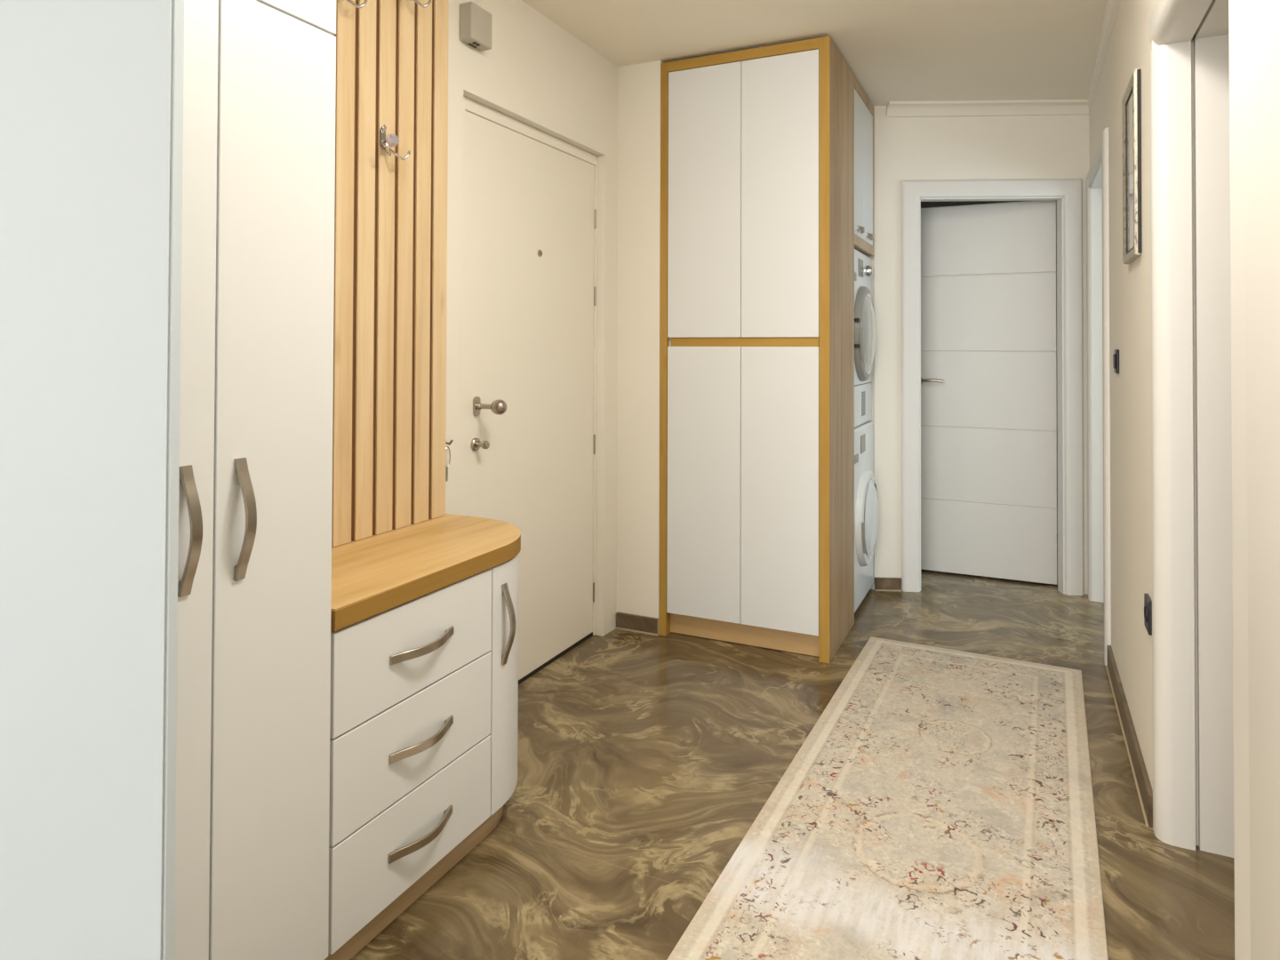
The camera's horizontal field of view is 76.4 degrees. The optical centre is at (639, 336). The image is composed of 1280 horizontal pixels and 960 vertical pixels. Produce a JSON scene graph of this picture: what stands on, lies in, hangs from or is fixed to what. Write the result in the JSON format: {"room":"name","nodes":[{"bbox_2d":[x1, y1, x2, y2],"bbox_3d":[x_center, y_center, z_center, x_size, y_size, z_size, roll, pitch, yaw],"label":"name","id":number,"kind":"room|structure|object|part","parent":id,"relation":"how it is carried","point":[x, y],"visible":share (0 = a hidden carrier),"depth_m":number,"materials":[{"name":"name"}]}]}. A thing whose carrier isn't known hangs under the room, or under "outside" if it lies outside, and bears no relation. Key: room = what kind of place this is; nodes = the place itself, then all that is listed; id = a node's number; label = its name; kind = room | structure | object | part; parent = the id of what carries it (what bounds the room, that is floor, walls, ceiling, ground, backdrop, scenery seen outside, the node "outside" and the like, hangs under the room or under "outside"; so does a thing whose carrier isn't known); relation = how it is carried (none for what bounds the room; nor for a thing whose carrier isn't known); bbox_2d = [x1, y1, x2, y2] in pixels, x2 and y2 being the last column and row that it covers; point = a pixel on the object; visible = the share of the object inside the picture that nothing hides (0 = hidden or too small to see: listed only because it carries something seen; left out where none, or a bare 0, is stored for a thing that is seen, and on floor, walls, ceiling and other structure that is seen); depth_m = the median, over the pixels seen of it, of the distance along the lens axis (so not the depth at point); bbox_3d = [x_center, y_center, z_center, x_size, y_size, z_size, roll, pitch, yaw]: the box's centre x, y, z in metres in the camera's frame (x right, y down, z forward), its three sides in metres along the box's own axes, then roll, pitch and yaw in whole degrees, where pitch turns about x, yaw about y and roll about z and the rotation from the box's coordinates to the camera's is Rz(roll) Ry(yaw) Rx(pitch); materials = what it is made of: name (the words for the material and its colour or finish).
{"room":"apartment entrance hallway","nodes":[
{"label":"apartment entrance hallway","id":0,"kind":"room"},
{"bbox_2d":[0,0,183,959],"bbox_3d":[-0.965,0.185,0.979,0.740,2.130,0.040,0,-1,-12],"label":"door","id":1,"kind":"structure","parent":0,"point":[92,91],"depth_m":1.01,"materials":[{"name":"white wood"}]},
{"bbox_2d":[445,0,618,636],"bbox_3d":[-1.081,0.013,1.816,0.200,2.515,4.155,0,-1,25],"label":"wall","id":2,"kind":"structure","parent":0,"point":[535,73],"depth_m":3.18,"materials":[{"name":"paint"}]},
{"bbox_2d":[331,0,448,547],"bbox_3d":[-0.787,-0.315,2.117,0.074,1.697,0.796,0,-1,25],"label":"panel","id":3,"kind":"object","parent":2,"relation":"attached to","point":[389,408],"visible":0.55,"depth_m":2.24,"materials":[{"name":"brown wood"}]},
{"bbox_2d":[342,0,367,8],"bbox_3d":[-0.744,-0.883,2.054,0.061,0.097,0.097,0,-1,25],"label":"coat hook","id":4,"kind":"object","parent":3,"relation":"attached to","point":[364,2],"visible":1,"depth_m":2.06,"materials":[{"name":"silver metal"}]},
{"bbox_2d":[379,124,410,159],"bbox_3d":[-0.674,-0.529,2.200,0.061,0.097,0.097,0,-1,25],"label":"coat hook","id":5,"kind":"object","parent":3,"relation":"attached to","point":[392,140],"visible":1,"depth_m":2.20,"materials":[{"name":"silver metal"}]},
{"bbox_3d":[-0.699,-0.540,2.212,0.004,0.063,0.020,0,-1,25],"label":"plate","id":6,"kind":"part","parent":5,"relation":"part of","materials":[{"name":"silver metal"}]},
{"bbox_2d":[410,0,431,7],"bbox_3d":[-0.638,-0.976,2.278,0.061,0.097,0.097,0,-1,25],"label":"coat hook","id":7,"kind":"object","parent":3,"relation":"attached to","point":[428,4],"visible":1,"depth_m":2.29,"materials":[{"name":"silver metal"}]},
{"bbox_2d":[445,439,453,481],"bbox_3d":[-0.614,0.386,2.527,0.033,0.132,0.071,0,-1,25],"label":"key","id":8,"kind":"object","parent":2,"relation":"attached to","point":[452,440],"visible":0.59,"depth_m":2.55,"materials":[{"name":"silver metal"}]},
{"bbox_2d":[459,1,492,51],"bbox_3d":[-0.539,-1.017,2.674,0.050,0.122,0.113,0,-1,25],"label":"intercom box","id":9,"kind":"object","parent":2,"relation":"attached to","point":[475,21],"visible":1,"depth_m":2.64,"materials":[{"name":"plastic"}]},
{"bbox_2d":[460,96,597,684],"bbox_3d":[-0.373,0.246,3.089,0.168,2.089,0.988,0,-1,25],"label":"door","id":10,"kind":"structure","parent":2,"relation":"in","point":[530,213],"depth_m":3.12,"materials":[{"name":"white wood"}]},
{"bbox_3d":[-0.558,0.238,2.779,0.010,0.066,0.030,0,-1,25],"label":"knob","id":11,"kind":"part","parent":10,"relation":"part of","materials":[{"name":"silver metal"}]},
{"bbox_3d":[-0.522,0.238,2.762,0.069,0.024,0.024,0,-1,25],"label":"stem","id":12,"kind":"part","parent":10,"relation":"part of","materials":[{"name":"silver metal"}]},
{"bbox_2d":[616,60,663,618],"bbox_3d":[0.533,0.062,4.979,0.408,2.515,2.945,0,-1,25],"label":"wall pier","id":13,"kind":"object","parent":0,"point":[639,84],"visible":0.21,"depth_m":3.60,"materials":[{"name":"paint"}]},
{"bbox_2d":[616,611,657,633],"bbox_3d":[-0.011,1.264,3.582,0.204,0.070,0.014,0,-1,25],"label":"baseboard","id":14,"kind":"structure","parent":13,"relation":"attached to","point":[623,620],"depth_m":3.58,"materials":[{"name":"brown stone"}]},
{"bbox_2d":[350,533,1234,959],"bbox_3d":[0.179,1.287,0.836,5.800,0.050,10.900,0,-1,25],"label":"floor","id":15,"kind":"structure","parent":0,"point":[645,762],"depth_m":2.30,"materials":[{"name":"brown stone"}]},
{"bbox_2d":[174,0,335,959],"bbox_3d":[-0.880,0.017,1.446,0.476,2.500,0.480,0,-1,25],"label":"wardrobe","id":16,"kind":"object","parent":15,"relation":"on","point":[252,804],"visible":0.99,"depth_m":1.41,"materials":[{"name":"white wood"}]},
{"bbox_3d":[-0.711,0.308,1.286,0.034,0.206,0.019,0,-1,25],"label":"handle","id":17,"kind":"part","parent":16,"relation":"part of","materials":[{"name":"silver metal"}]},
{"bbox_3d":[-0.759,0.297,1.243,0.019,1.771,0.224,0,-1,25],"label":"door","id":18,"kind":"part","parent":16,"relation":"part of","materials":[{"name":"white wood"}]},
{"bbox_3d":[-0.668,0.309,1.377,0.034,0.206,0.019,0,-1,25],"label":"handle","id":19,"kind":"part","parent":16,"relation":"part of","materials":[{"name":"silver metal"}]},
{"bbox_3d":[-0.652,-0.910,1.478,0.019,0.641,0.251,0,-1,25],"label":"door","id":20,"kind":"part","parent":16,"relation":"part of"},
{"bbox_2d":[323,553,519,959],"bbox_3d":[-0.604,0.926,2.023,0.477,0.699,0.817,0,-1,25],"label":"base cabinet","id":21,"kind":"object","parent":15,"relation":"on","point":[424,689],"visible":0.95,"depth_m":1.78,"materials":[{"name":"white wood"}]},
{"bbox_3d":[-0.491,1.093,1.802,0.020,0.202,0.515,0,-1,25],"label":"drawer","id":22,"kind":"part","parent":21,"relation":"part of","materials":[{"name":"white wood"}]},
{"bbox_3d":[-0.491,0.886,1.805,0.020,0.203,0.515,0,-1,25],"label":"drawer","id":23,"kind":"part","parent":21,"relation":"part of","materials":[{"name":"white wood"}]},
{"bbox_3d":[-0.490,0.680,1.808,0.020,0.202,0.515,0,-1,25],"label":"drawer","id":24,"kind":"part","parent":21,"relation":"part of","materials":[{"name":"white wood"}]},
{"bbox_3d":[-0.469,1.095,1.788,0.034,0.019,0.206,0,-1,25],"label":"handle","id":25,"kind":"part","parent":21,"relation":"part of","materials":[{"name":"silver metal"}]},
{"bbox_3d":[-0.468,0.888,1.791,0.034,0.019,0.206,0,-1,25],"label":"handle","id":26,"kind":"part","parent":21,"relation":"part of","materials":[{"name":"silver metal"}]},
{"bbox_3d":[-0.468,0.682,1.794,0.034,0.019,0.206,0,-1,25],"label":"handle","id":27,"kind":"part","parent":21,"relation":"part of","materials":[{"name":"silver metal"}]},
{"bbox_2d":[330,513,520,631],"bbox_3d":[-0.614,0.555,2.036,0.449,0.042,0.824,0,-1,25],"label":"countertop","id":28,"kind":"structure","parent":21,"relation":"on","point":[373,575],"depth_m":1.95,"materials":[{"name":"brown wood"}]},
{"bbox_3d":[-0.389,0.893,2.237,0.103,0.615,0.395,0,-1,-16],"label":"curved door","id":29,"kind":"part","parent":21,"relation":"part of","materials":[{"name":"white wood"}]},
{"bbox_3d":[-0.336,0.735,2.075,0.034,0.206,0.019,0,-1,25],"label":"handle","id":30,"kind":"part","parent":21,"relation":"part of","materials":[{"name":"silver metal"}]},
{"bbox_2d":[659,36,854,663],"bbox_3d":[0.531,0.051,3.629,0.739,2.500,0.516,0,-1,25],"label":"storage cabinet","id":31,"kind":"object","parent":15,"relation":"on","point":[756,359],"visible":1,"depth_m":3.40,"materials":[{"name":"white wood"}]},
{"bbox_3d":[0.212,0.052,3.780,0.033,2.500,0.515,0,-1,25],"label":"panel","id":32,"kind":"part","parent":31,"relation":"part of","materials":[{"name":"brown wood"}]},
{"bbox_3d":[0.272,0.620,3.472,0.332,1.154,0.020,0,-1,25],"label":"door","id":33,"kind":"part","parent":31,"relation":"part of","materials":[{"name":"white wood"}]},
{"bbox_3d":[0.276,-0.576,3.488,0.332,1.160,0.020,0,-1,25],"label":"door","id":34,"kind":"part","parent":31,"relation":"part of","materials":[{"name":"white wood"}]},
{"bbox_3d":[0.532,-1.177,3.648,0.665,0.043,0.515,0,-1,25],"label":"panel","id":35,"kind":"part","parent":31,"relation":"part of","materials":[{"name":"brown wood"}]},
{"bbox_3d":[0.429,0.022,3.414,0.647,0.072,0.014,0,-1,25],"label":"grip rail","id":36,"kind":"part","parent":31,"relation":"part of","materials":[{"name":"brown wood"}]},
{"bbox_3d":[0.572,0.619,3.330,0.326,1.154,0.020,0,-1,25],"label":"door","id":37,"kind":"part","parent":31,"relation":"part of","materials":[{"name":"white wood"}]},
{"bbox_3d":[0.576,-0.577,3.346,0.326,1.160,0.020,0,-1,25],"label":"door","id":38,"kind":"part","parent":31,"relation":"part of","materials":[{"name":"white wood"}]},
{"bbox_3d":[0.847,0.050,3.480,0.041,2.500,0.515,0,-1,25],"label":"panel","id":39,"kind":"part","parent":31,"relation":"part of","materials":[{"name":"brown wood"}]},
{"bbox_2d":[854,421,878,613],"bbox_3d":[0.836,0.872,4.079,0.672,0.872,0.566,0,-1,25],"label":"washing machine","id":40,"kind":"object","parent":15,"relation":"on","point":[866,500],"visible":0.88,"depth_m":3.85,"materials":[{"name":"white metal"}]},
{"bbox_3d":[1.005,0.568,3.776,0.002,0.040,0.100,0,-1,25],"label":"maker plate","id":41,"kind":"part","parent":40,"relation":"part of","materials":[{"name":"grey plastic"}]},
{"bbox_2d":[854,248,875,427],"bbox_3d":[0.834,0.009,4.092,0.662,0.846,0.566,0,-1,25],"label":"dryer","id":42,"kind":"object","parent":40,"relation":"on","point":[864,309],"visible":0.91,"depth_m":3.88,"materials":[{"name":"grey plastic"}]},
{"bbox_2d":[860,390,865,416],"bbox_3d":[1.095,0.329,3.991,0.002,0.125,0.120,0,-1,25],"label":"vent grille","id":43,"kind":"object","parent":42,"relation":"attached to","point":[862,392],"depth_m":3.99,"materials":[{"name":"grey plastic"}]},
{"bbox_3d":[1.112,-0.014,3.961,0.012,0.396,0.396,0,-1,25],"label":"chrome trim","id":44,"kind":"part","parent":42,"relation":"part of","materials":[{"name":"silver metal"}]},
{"bbox_3d":[1.109,-0.014,3.962,0.054,0.364,0.364,0,-1,25],"label":"door glass","id":45,"kind":"part","parent":42,"relation":"part of","materials":[{"name":"grey"}]},
{"bbox_3d":[1.118,0.877,3.945,0.012,0.396,0.396,0,-1,25],"label":"chrome trim","id":46,"kind":"part","parent":40,"relation":"part of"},
{"bbox_3d":[1.115,0.877,3.946,0.054,0.364,0.364,0,-1,25],"label":"door glass","id":47,"kind":"part","parent":40,"relation":"part of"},
{"bbox_2d":[666,636,1108,959],"bbox_3d":[0.673,1.274,1.986,0.800,0.009,3.000,0,-1,27],"label":"runner rug","id":48,"kind":"object","parent":15,"relation":"on","point":[940,804],"visible":1,"depth_m":2.10,"materials":[{"name":"beige fabric"}]},
{"bbox_2d":[522,0,1107,106],"bbox_3d":[0.188,-1.278,0.871,5.800,0.050,10.900,0,-1,25],"label":"ceiling","id":49,"kind":"structure","parent":0,"point":[895,50],"depth_m":3.29,"materials":[{"name":"paint"}]},
{"bbox_2d":[867,256,874,589],"bbox_3d":[0.919,0.056,4.458,0.735,2.515,0.155,0,-1,25],"label":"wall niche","id":50,"kind":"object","parent":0,"point":[871,257],"visible":0.14,"depth_m":4.23,"materials":[{"name":"paint"}]},
{"bbox_2d":[854,77,874,255],"bbox_3d":[0.840,-0.807,4.097,0.613,0.770,0.568,0,-1,25],"label":"upper cabinet","id":51,"kind":"object","parent":50,"relation":"attached to","point":[864,111],"visible":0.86,"depth_m":3.96,"materials":[{"name":"white wood"}]},
{"bbox_3d":[1.027,-0.809,3.854,0.020,0.674,0.258,0,-1,25],"label":"door","id":52,"kind":"part","parent":51,"relation":"part of","materials":[{"name":"white wood"}]},
{"bbox_3d":[1.050,-0.506,3.849,0.024,0.020,0.132,0,-1,25],"label":"handle","id":53,"kind":"part","parent":51,"relation":"part of","materials":[{"name":"silver metal"}]},
{"bbox_3d":[1.139,-0.806,4.089,0.020,0.674,0.258,0,-1,25],"label":"door","id":54,"kind":"part","parent":51,"relation":"part of","materials":[{"name":"white wood"}]},
{"bbox_3d":[1.161,-0.503,4.085,0.024,0.020,0.132,0,-1,25],"label":"handle","id":55,"kind":"part","parent":51,"relation":"part of","materials":[{"name":"silver metal"}]},
{"bbox_2d":[873,105,1089,594],"bbox_3d":[1.771,0.056,4.254,1.100,2.515,0.120,0,-1,3],"label":"wall","id":56,"kind":"structure","parent":0,"point":[1007,147],"depth_m":4.21,"materials":[{"name":"paint"}]},
{"bbox_2d":[615,589,1148,827],"bbox_3d":[1.130,1.265,3.374,1.448,0.070,2.074,1,-1,-44],"label":"trim","id":57,"kind":"structure","parent":56,"relation":"attached to","point":[658,634],"depth_m":2.73,"materials":[{"name":"tile"}]},
{"bbox_2d":[874,576,901,590],"bbox_3d":[1.280,1.279,4.201,0.133,0.065,0.013,0,-1,3],"label":"baseboard","id":58,"kind":"structure","parent":56,"relation":"attached to","point":[880,583],"depth_m":4.20,"materials":[{"name":"brown stone"}]},
{"bbox_2d":[920,200,1056,584],"bbox_3d":[1.869,0.290,4.425,0.736,2.029,0.104,0,-1,25],"label":"door","id":59,"kind":"structure","parent":56,"relation":"in","point":[988,375],"depth_m":4.42,"materials":[{"name":"white wood"}]},
{"bbox_3d":[1.613,0.245,4.525,0.145,0.021,0.064,0,-1,25],"label":"handle","id":60,"kind":"part","parent":59,"relation":"part of","materials":[{"name":"silver metal"}]},
{"bbox_2d":[900,178,1084,595],"bbox_3d":[1.812,0.252,4.240,0.913,2.124,0.147,0,-1,3],"label":"trim","id":61,"kind":"structure","parent":56,"relation":"attached to","point":[1068,193],"depth_m":4.18,"materials":[{"name":"white wood"}]},
{"bbox_2d":[920,200,1057,533],"bbox_3d":[3.198,0.076,5.400,4.047,2.515,0.100,0,-1,25],"label":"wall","id":62,"kind":"structure","parent":0,"point":[924,204],"depth_m":5.72,"materials":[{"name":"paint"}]},
{"bbox_2d":[1089,0,1198,845],"bbox_3d":[1.243,0.020,1.724,0.170,2.515,5.380,0,-1,25],"label":"wall","id":63,"kind":"structure","parent":0,"point":[1129,48],"depth_m":2.53,"materials":[{"name":"paint"}]},
{"bbox_2d":[886,0,1120,117],"bbox_3d":[0.732,-1.205,1.966,0.954,0.062,5.347,0,-1,25],"label":"trim","id":64,"kind":"structure","parent":63,"relation":"attached to","point":[1031,107],"depth_m":4.16,"materials":[{"name":"paint"}]},
{"bbox_2d":[1086,127,1111,665],"bbox_3d":[2.139,0.241,3.631,0.193,2.130,1.000,0,-1,25],"label":"trim","id":65,"kind":"structure","parent":63,"relation":"attached to","point":[1097,179],"depth_m":4.03,"materials":[{"name":"white wood"}]},
{"bbox_2d":[1112,349,1119,373],"bbox_3d":[1.707,0.089,2.918,0.014,0.086,0.082,0,-1,25],"label":"light switch","id":66,"kind":"object","parent":63,"relation":"attached to","point":[1116,356],"visible":1,"depth_m":2.89,"materials":[{"name":"black plastic"}]},
{"bbox_2d":[1106,645,1152,827],"bbox_3d":[1.591,1.249,2.663,0.014,0.085,1.191,0,-1,25],"label":"baseboard","id":67,"kind":"structure","parent":63,"relation":"attached to","point":[1143,781],"depth_m":2.47,"materials":[{"name":"brown stone"}]},
{"bbox_2d":[1121,68,1142,263],"bbox_3d":[1.484,-0.498,2.458,0.019,0.533,0.307,0,-1,25],"label":"framed picture","id":68,"kind":"object","parent":63,"relation":"attached to","point":[1132,100],"visible":1,"depth_m":2.42,"materials":[{"name":"silver metal"}]},
{"bbox_2d":[1126,91,1133,252],"bbox_3d":[1.489,-0.498,2.456,0.009,0.477,0.244,0,-1,25],"label":"print","id":69,"kind":"object","parent":68,"relation":"attached to","point":[1129,94],"depth_m":2.49},
{"bbox_2d":[1144,593,1151,635],"bbox_3d":[1.358,0.742,2.175,0.013,0.088,0.085,0,-1,25],"label":"power socket","id":70,"kind":"object","parent":63,"relation":"attached to","point":[1148,603],"visible":1,"depth_m":2.15,"materials":[{"name":"black plastic"}]},
{"bbox_2d":[1144,605,1147,622],"bbox_3d":[1.353,0.742,2.177,0.003,0.044,0.044,0,-1,25],"label":"outlet","id":71,"kind":"object","parent":70,"relation":"attached to","point":[1145,606],"depth_m":2.17,"materials":[{"name":"black plastic"}]},
{"bbox_2d":[1148,0,1279,959],"bbox_3d":[1.098,0.203,1.418,0.192,2.140,1.508,0,-1,25],"label":"trim","id":72,"kind":"structure","parent":63,"relation":"attached to","point":[1236,43],"depth_m":2.02,"materials":[{"name":"white wood"}]}
]}

